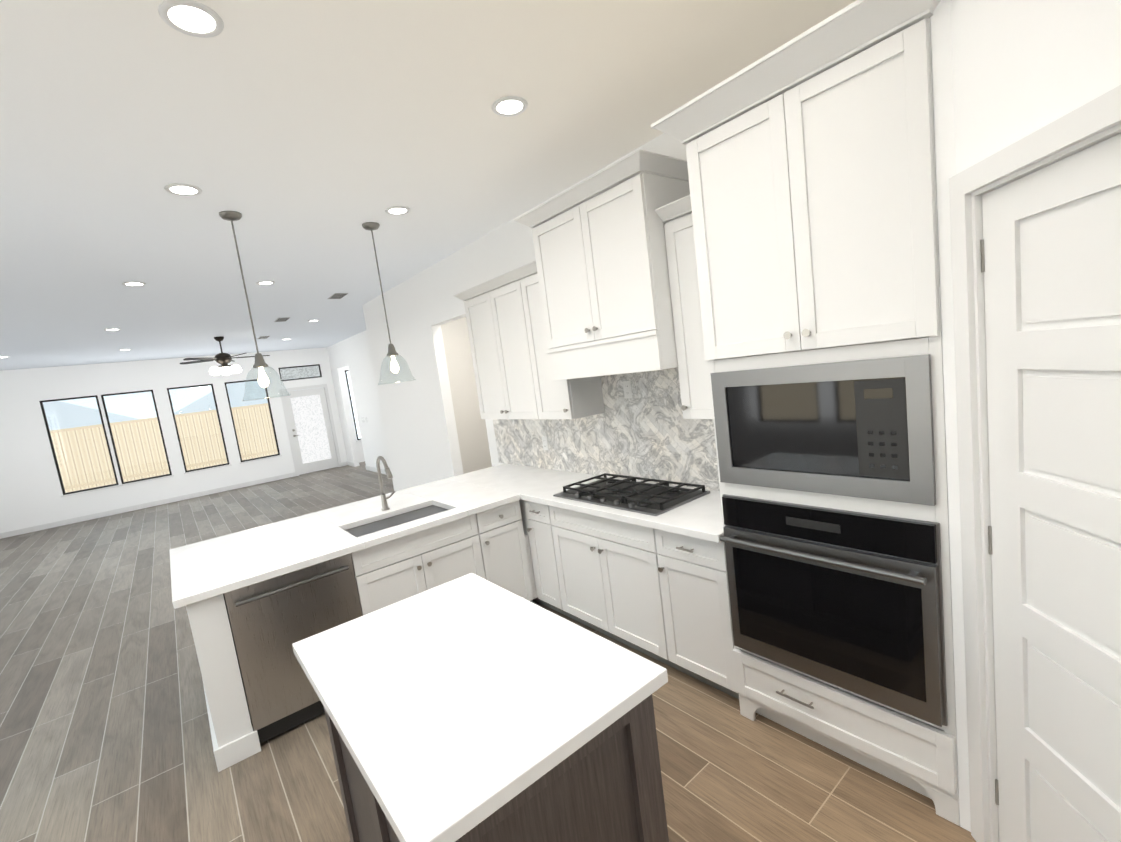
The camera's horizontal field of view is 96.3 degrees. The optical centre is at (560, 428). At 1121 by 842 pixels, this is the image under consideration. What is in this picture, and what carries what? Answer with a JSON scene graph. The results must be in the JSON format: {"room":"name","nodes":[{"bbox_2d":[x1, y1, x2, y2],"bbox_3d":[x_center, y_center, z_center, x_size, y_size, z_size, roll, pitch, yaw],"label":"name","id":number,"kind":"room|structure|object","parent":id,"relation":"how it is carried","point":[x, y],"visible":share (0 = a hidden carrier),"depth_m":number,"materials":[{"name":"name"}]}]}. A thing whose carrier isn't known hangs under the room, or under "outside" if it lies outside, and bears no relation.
{"room":"kitchen","nodes":[
{"label":"kitchen","id":0,"kind":"room"},
{"bbox_2d":[0,347,346,532],"bbox_3d":[-8.327,0.015,10.955,6.600,3.060,0.120,-13,9,-38],"label":"wall","id":1,"kind":"structure","parent":0,"point":[31,493],"depth_m":10.30,"materials":[{"name":"white paint"}]},
{"bbox_2d":[39,395,120,496],"bbox_3d":[-9.524,0.326,9.962,0.890,1.890,0.105,-13,9,-38],"label":"window","id":2,"kind":"structure","parent":1,"relation":"in","point":[85,490],"depth_m":9.96,"materials":[{"name":"clear glass"}]},
{"bbox_2d":[101,390,173,485],"bbox_3d":[-8.844,0.173,10.499,0.890,1.890,0.105,-13,9,-38],"label":"window","id":3,"kind":"structure","parent":1,"relation":"in","point":[140,480],"depth_m":10.51,"materials":[{"name":"clear glass"}]},
{"bbox_2d":[0,472,295,538],"bbox_3d":[-8.575,1.581,10.701,5.360,0.100,0.014,-13,9,-38],"label":"baseboard","id":4,"kind":"structure","parent":1,"relation":"attached to","point":[114,512],"depth_m":10.48,"materials":[{"name":"white paint"}]},
{"bbox_2d":[167,384,231,473],"bbox_3d":[-8.023,-0.012,11.148,0.885,1.890,0.105,-13,9,-38],"label":"window","id":5,"kind":"structure","parent":1,"relation":"in","point":[204,468],"depth_m":11.18,"materials":[{"name":"clear glass"}]},
{"bbox_2d":[224,379,281,463],"bbox_3d":[-7.217,-0.194,11.785,0.880,1.890,0.105,-13,9,-38],"label":"window","id":6,"kind":"structure","parent":1,"relation":"in","point":[259,457],"depth_m":11.78,"materials":[{"name":"clear glass"}]},
{"bbox_2d":[278,364,321,380],"bbox_3d":[-6.438,-1.388,12.423,0.940,0.330,0.040,-13,9,-38],"label":"transom","id":7,"kind":"object","parent":1,"relation":"attached to","point":[298,372],"visible":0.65,"depth_m":12.41,"materials":[{"name":"glass"}]},
{"bbox_2d":[279,385,341,475],"bbox_3d":[-6.217,0.012,12.542,1.080,2.150,0.018,-13,9,-38],"label":"door frame","id":8,"kind":"structure","parent":1,"relation":"attached to","point":[313,386],"depth_m":12.35,"materials":[{"name":"white paint"}]},
{"bbox_2d":[283,387,338,474],"bbox_3d":[-6.233,0.042,12.571,0.930,2.063,0.075,-13,9,-38],"label":"patio door","id":9,"kind":"structure","parent":1,"relation":"in","point":[311,429],"depth_m":12.57,"materials":[{"name":"white paint"}]},
{"bbox_2d":[342,366,364,462],"bbox_3d":[-3.946,-0.755,12.620,2.230,3.060,2.940,-13,9,-38],"label":"wall beyond the room","id":10,"kind":"structure","parent":0,"point":[359,447],"depth_m":13.19,"materials":[{"name":"white paint"}]},
{"bbox_2d":[345,370,360,441],"bbox_3d":[-5.106,-0.671,13.383,0.980,1.870,0.060,-13,9,-38],"label":"window","id":11,"kind":"structure","parent":10,"relation":"attached to","point":[352,403],"depth_m":13.14,"materials":[{"name":"brown metal"}]},
{"bbox_2d":[327,330,390,470],"bbox_3d":[-3.787,-0.526,10.560,0.120,3.060,6.370,-13,9,-38],"label":"wall","id":12,"kind":"structure","parent":0,"point":[353,353],"depth_m":11.37,"materials":[{"name":"white paint"}]},
{"bbox_2d":[346,461,354,466],"bbox_3d":[-5.382,0.905,12.863,0.030,0.100,0.580,-13,9,-38],"label":"baseboard","id":13,"kind":"structure","parent":12,"relation":"attached to","point":[347,463],"depth_m":12.87,"materials":[{"name":"white paint"}]},
{"bbox_2d":[365,465,385,473],"bbox_3d":[-3.184,0.954,10.108,0.014,0.100,4.630,-13,9,-38],"label":"baseboard","id":14,"kind":"structure","parent":12,"relation":"attached to","point":[369,468],"depth_m":11.47,"materials":[{"name":"white paint"}]},
{"bbox_2d":[0,0,855,370],"bbox_3d":[-2.947,-1.682,5.957,10.200,0.100,15.550,-13,9,-38],"label":"ceiling","id":15,"kind":"structure","parent":0,"point":[306,138],"depth_m":2.51,"materials":[{"name":"paint"}]},
{"bbox_2d":[104,328,120,330],"bbox_3d":[-5.974,-1.323,6.695,0.176,0.008,0.176,-13,9,-38],"label":"recessed light","id":16,"kind":"object","parent":15,"relation":"in","point":[112,329],"visible":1,"depth_m":6.68,"materials":[{"name":"white paint"}]},
{"bbox_2d":[122,281,145,285],"bbox_3d":[-3.936,-1.338,4.635,0.176,0.008,0.176,-13,9,-38],"label":"recessed light","id":17,"kind":"object","parent":15,"relation":"in","point":[133,283],"visible":1,"depth_m":4.62,"materials":[{"name":"white paint"}]},
{"bbox_2d":[164,183,201,195],"bbox_3d":[-2.137,-1.354,2.845,0.176,0.008,0.176,-13,9,-38],"label":"recessed light","id":18,"kind":"object","parent":15,"relation":"in","point":[181,189],"visible":0.96,"depth_m":2.84,"materials":[{"name":"white paint"}]},
{"bbox_2d":[158,0,223,37],"bbox_3d":[-1.194,-1.329,1.627,0.176,0.008,0.176,-13,9,-38],"label":"recessed light","id":19,"kind":"object","parent":15,"relation":"in","point":[193,18],"visible":1,"depth_m":1.62,"materials":[{"name":"white paint"}]},
{"bbox_2d":[180,336,269,374],"bbox_3d":[-5.785,-1.267,8.694,1.317,0.645,1.364,-13,9,-38],"label":"ceiling fan","id":20,"kind":"object","parent":15,"relation":"hanging from","point":[223,359],"visible":1,"depth_m":8.60,"materials":[{"name":"brown metal"}]},
{"bbox_2d":[219,211,289,400],"bbox_3d":[-2.089,-0.809,3.366,0.300,1.219,0.300,-13,9,-38],"label":"pendant light","id":21,"kind":"object","parent":15,"relation":"hanging from","point":[260,363],"visible":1,"depth_m":3.37,"materials":[{"name":"clear glass"}]},
{"bbox_2d":[256,281,274,284],"bbox_3d":[-3.075,-1.523,5.238,0.176,0.008,0.176,-13,9,-38],"label":"recessed light","id":22,"kind":"object","parent":15,"relation":"in","point":[265,282],"visible":0.98,"depth_m":5.23,"materials":[{"name":"white paint"}]},
{"bbox_2d":[274,317,289,321],"bbox_3d":[-4.245,-1.663,7.653,0.160,0.009,0.360,-13,9,-38],"label":"ceiling vent","id":23,"kind":"object","parent":15,"relation":"in","point":[281,319],"visible":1,"depth_m":7.64,"materials":[{"name":"grey metal"}]},
{"bbox_2d":[328,293,347,298],"bbox_3d":[-2.846,-1.694,6.414,0.160,0.009,0.360,-13,9,-38],"label":"ceiling vent","id":24,"kind":"object","parent":15,"relation":"in","point":[337,295],"visible":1,"depth_m":6.39,"materials":[{"name":"grey metal"}]},
{"bbox_2d":[362,222,414,384],"bbox_3d":[-1.381,-0.970,3.931,0.300,1.219,0.300,-13,9,-38],"label":"pendant light","id":25,"kind":"object","parent":15,"relation":"hanging from","point":[392,352],"visible":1,"depth_m":3.94,"materials":[{"name":"clear glass"}]},
{"bbox_2d":[385,206,409,214],"bbox_3d":[-1.173,-1.573,3.619,0.176,0.008,0.176,-13,9,-38],"label":"recessed light","id":26,"kind":"object","parent":15,"relation":"in","point":[397,210],"visible":0.96,"depth_m":3.61,"materials":[{"name":"white paint"}]},
{"bbox_2d":[491,96,527,116],"bbox_3d":[-0.244,-1.547,2.410,0.176,0.008,0.176,-13,9,-38],"label":"recessed light","id":27,"kind":"object","parent":15,"relation":"in","point":[507,106],"visible":0.98,"depth_m":2.40,"materials":[{"name":"white paint"}]},
{"bbox_2d":[441,317,491,473],"bbox_3d":[-1.675,-0.404,7.290,1.110,3.060,0.120,-13,9,-38],"label":"wall","id":28,"kind":"structure","parent":0,"point":[473,439],"depth_m":7.42,"materials":[{"name":"white paint"}]},
{"bbox_2d":[0,462,975,841],"bbox_3d":[-2.544,1.430,6.333,10.200,0.100,15.550,-13,9,-38],"label":"floor","id":29,"kind":"structure","parent":0,"point":[104,728],"depth_m":2.69,"materials":[{"name":"brown wood"}]},
{"bbox_2d":[213,552,376,754],"bbox_3d":[-1.575,1.206,3.033,0.703,0.880,0.616,-13,9,-38],"label":"base cabinet","id":30,"kind":"object","parent":29,"relation":"on","point":[261,623],"depth_m":2.71,"materials":[{"name":"white paint"}]},
{"bbox_2d":[169,512,364,608],"bbox_3d":[-1.874,0.754,3.142,0.905,0.040,1.220,-13,9,-38],"label":"countertop","id":31,"kind":"structure","parent":30,"relation":"on","point":[203,570],"depth_m":2.94,"materials":[{"name":"white stone"}]},
{"bbox_2d":[345,504,464,579],"bbox_3d":[-1.088,0.749,3.444,0.688,0.246,0.413,-13,9,-38],"label":"sink","id":32,"kind":"object","parent":31,"relation":"in","point":[402,539],"depth_m":3.22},
{"bbox_2d":[217,536,373,744],"bbox_3d":[-1.567,1.200,2.984,0.624,0.862,0.603,-13,9,-38],"label":"dishwasher","id":33,"kind":"object","parent":30,"relation":"in","point":[264,617],"depth_m":2.71,"materials":[{"name":"silver metal"}]},
{"bbox_2d":[317,492,432,527],"bbox_3d":[-1.436,0.612,3.845,0.680,0.040,0.660,-13,9,-38],"label":"countertop","id":34,"kind":"structure","parent":30,"relation":"on","point":[346,515],"depth_m":3.75,"materials":[{"name":"white stone"}]},
{"bbox_2d":[186,512,484,715],"bbox_3d":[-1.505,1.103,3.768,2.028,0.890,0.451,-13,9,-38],"label":"base cabinet","id":35,"kind":"object","parent":29,"relation":"on","point":[391,588],"depth_m":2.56,"materials":[{"name":"white paint"}]},
{"bbox_2d":[401,480,520,515],"bbox_3d":[-0.833,0.520,3.965,0.430,0.040,1.220,-13,9,-38],"label":"countertop","id":36,"kind":"structure","parent":35,"relation":"on","point":[469,499],"depth_m":3.77,"materials":[{"name":"white stone"}]},
{"bbox_2d":[292,573,668,841],"bbox_3d":[-0.279,1.179,1.659,0.740,0.930,1.120,-13,9,-38],"label":"kitchen island","id":37,"kind":"object","parent":29,"relation":"on","point":[471,707],"visible":1,"depth_m":1.36,"materials":[{"name":"white stone"}]},
{"bbox_2d":[445,524,536,602],"bbox_3d":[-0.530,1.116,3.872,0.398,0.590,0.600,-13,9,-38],"label":"base cabinet","id":38,"kind":"object","parent":29,"relation":"on","point":[500,556],"depth_m":3.56,"materials":[{"name":"white paint"}]},
{"bbox_2d":[485,500,544,604],"bbox_3d":[-0.289,0.881,4.296,0.609,0.890,1.132,-13,9,-38],"label":"base cabinet","id":39,"kind":"object","parent":29,"relation":"on","point":[515,516],"depth_m":3.66,"materials":[{"name":"white paint"}]},
{"bbox_2d":[529,504,568,616],"bbox_3d":[0.136,0.891,3.761,0.609,0.890,0.348,-13,9,-38],"label":"base cabinet","id":40,"kind":"object","parent":29,"relation":"on","point":[544,526],"depth_m":3.56,"materials":[{"name":"white paint"}]},
{"bbox_2d":[553,508,676,668],"bbox_3d":[0.498,0.899,3.305,0.609,0.890,1.065,-13,9,-38],"label":"base cabinet","id":41,"kind":"object","parent":29,"relation":"on","point":[616,579],"depth_m":3.02,"materials":[{"name":"white paint"}]},
{"bbox_2d":[665,532,796,716],"bbox_3d":[0.906,0.909,2.792,0.609,0.890,0.497,-13,9,-38],"label":"base cabinet","id":42,"kind":"object","parent":29,"relation":"on","point":[702,590],"depth_m":2.50,"materials":[{"name":"white paint"}]},
{"bbox_2d":[485,422,490,460],"bbox_3d":[-0.152,-0.491,6.378,0.120,3.060,3.440,-13,9,-38],"label":"wall","id":43,"kind":"structure","parent":0,"point":[485,422],"depth_m":7.66,"materials":[{"name":"white paint"}]},
{"bbox_2d":[362,0,970,831],"bbox_3d":[-0.676,-0.204,4.576,0.730,3.060,7.120,-13,9,-38],"label":"wall","id":44,"kind":"structure","parent":0,"point":[418,416],"depth_m":5.09,"materials":[{"name":"white paint"}]},
{"bbox_2d":[461,268,544,423],"bbox_3d":[-0.367,-0.648,4.187,0.329,1.107,0.941,-13,9,-38],"label":"upper cabinet","id":45,"kind":"object","parent":44,"relation":"attached to","point":[497,312],"depth_m":4.05,"materials":[{"name":"white paint"}]},
{"bbox_2d":[521,264,608,423],"bbox_3d":[-0.006,-0.640,3.733,0.329,1.107,0.460,-13,9,-38],"label":"upper cabinet","id":46,"kind":"object","parent":44,"relation":"attached to","point":[582,397],"depth_m":3.65,"materials":[{"name":"white paint"}]},
{"bbox_2d":[525,156,700,379],"bbox_3d":[0.344,-0.890,3.104,0.469,1.041,0.951,-13,9,-38],"label":"upper cabinet","id":47,"kind":"object","parent":44,"relation":"attached to","point":[601,269],"depth_m":2.82,"materials":[{"name":"white paint"}]},
{"bbox_2d":[491,358,787,499],"bbox_3d":[0.254,-0.032,3.833,0.017,0.800,2.964,-13,9,-38],"label":"backsplash","id":48,"kind":"structure","parent":44,"relation":"attached to","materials":[{"name":"tile"}]},
{"bbox_2d":[661,180,780,423],"bbox_3d":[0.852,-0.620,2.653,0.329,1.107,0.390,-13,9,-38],"label":"upper cabinet","id":49,"kind":"object","parent":44,"relation":"attached to","point":[709,376],"depth_m":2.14,"materials":[{"name":"white paint"}]},
{"bbox_2d":[729,348,947,491],"bbox_3d":[1.229,-0.059,2.165,0.460,0.438,0.750,-13,9,-38],"label":"upper cabinet","id":50,"kind":"object","parent":44,"relation":"attached to","point":[879,421],"depth_m":1.83,"materials":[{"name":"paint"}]},
{"bbox_2d":[710,350,959,505],"bbox_3d":[1.179,-0.047,2.124,0.592,0.498,0.810,-13,9,-38],"label":"microwave","id":51,"kind":"object","parent":50,"relation":"in","point":[861,427],"depth_m":1.86,"materials":[{"name":"silver metal"}]},
{"bbox_2d":[725,492,955,723],"bbox_3d":[1.295,0.615,2.224,0.520,0.725,0.812,-13,9,-38],"label":"base cabinet","id":52,"kind":"object","parent":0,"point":[862,597],"depth_m":1.90,"materials":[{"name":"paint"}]},
{"bbox_2d":[445,464,728,543],"bbox_3d":[0.095,0.437,3.651,0.649,0.040,2.864,-13,9,-38],"label":"countertop","id":53,"kind":"structure","parent":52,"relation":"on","point":[679,509],"depth_m":3.09,"materials":[{"name":"white stone"}]},
{"bbox_2d":[725,476,948,515],"bbox_3d":[1.237,0.230,2.172,0.560,0.020,0.825,-13,9,-38],"label":"panel","id":54,"kind":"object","parent":52,"relation":"on","point":[855,495],"depth_m":1.87,"materials":[{"name":"white wood"}]},
{"bbox_2d":[719,467,959,727],"bbox_3d":[1.237,0.627,2.179,0.670,0.735,0.820,-13,9,-38],"label":"wall oven","id":55,"kind":"object","parent":52,"relation":"in","point":[853,599],"depth_m":1.91,"materials":[{"name":"silver metal"}]},
{"bbox_2d":[950,0,1120,173],"bbox_3d":[1.233,0.006,0.794,0.120,3.060,1.550,-7,7,7],"label":"wall","id":56,"kind":"structure","parent":0,"point":[1022,69],"depth_m":1.22,"materials":[{"name":"white paint"}]},
{"bbox_2d":[949,85,1120,841],"bbox_3d":[1.294,0.385,1.231,0.570,2.195,0.614,-13,9,-38],"label":"door frame","id":57,"kind":"structure","parent":56,"relation":"attached to","point":[1087,125],"depth_m":1.52,"materials":[{"name":"white paint"}]},
{"bbox_2d":[980,133,1120,841],"bbox_3d":[1.301,0.418,1.228,0.489,2.104,0.488,-13,9,-38],"label":"pantry door","id":58,"kind":"structure","parent":56,"relation":"in","point":[1050,244],"depth_m":1.29,"materials":[{"name":"white paint"}]},
{"label":"outside","id":59,"kind":"structure","parent":0,"visible":0},
{"bbox_2d":[43,381,320,492],"bbox_3d":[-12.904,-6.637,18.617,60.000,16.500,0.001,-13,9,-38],"label":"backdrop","id":60,"kind":"structure","parent":59,"point":[130,409],"depth_m":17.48,"materials":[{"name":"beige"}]}
]}

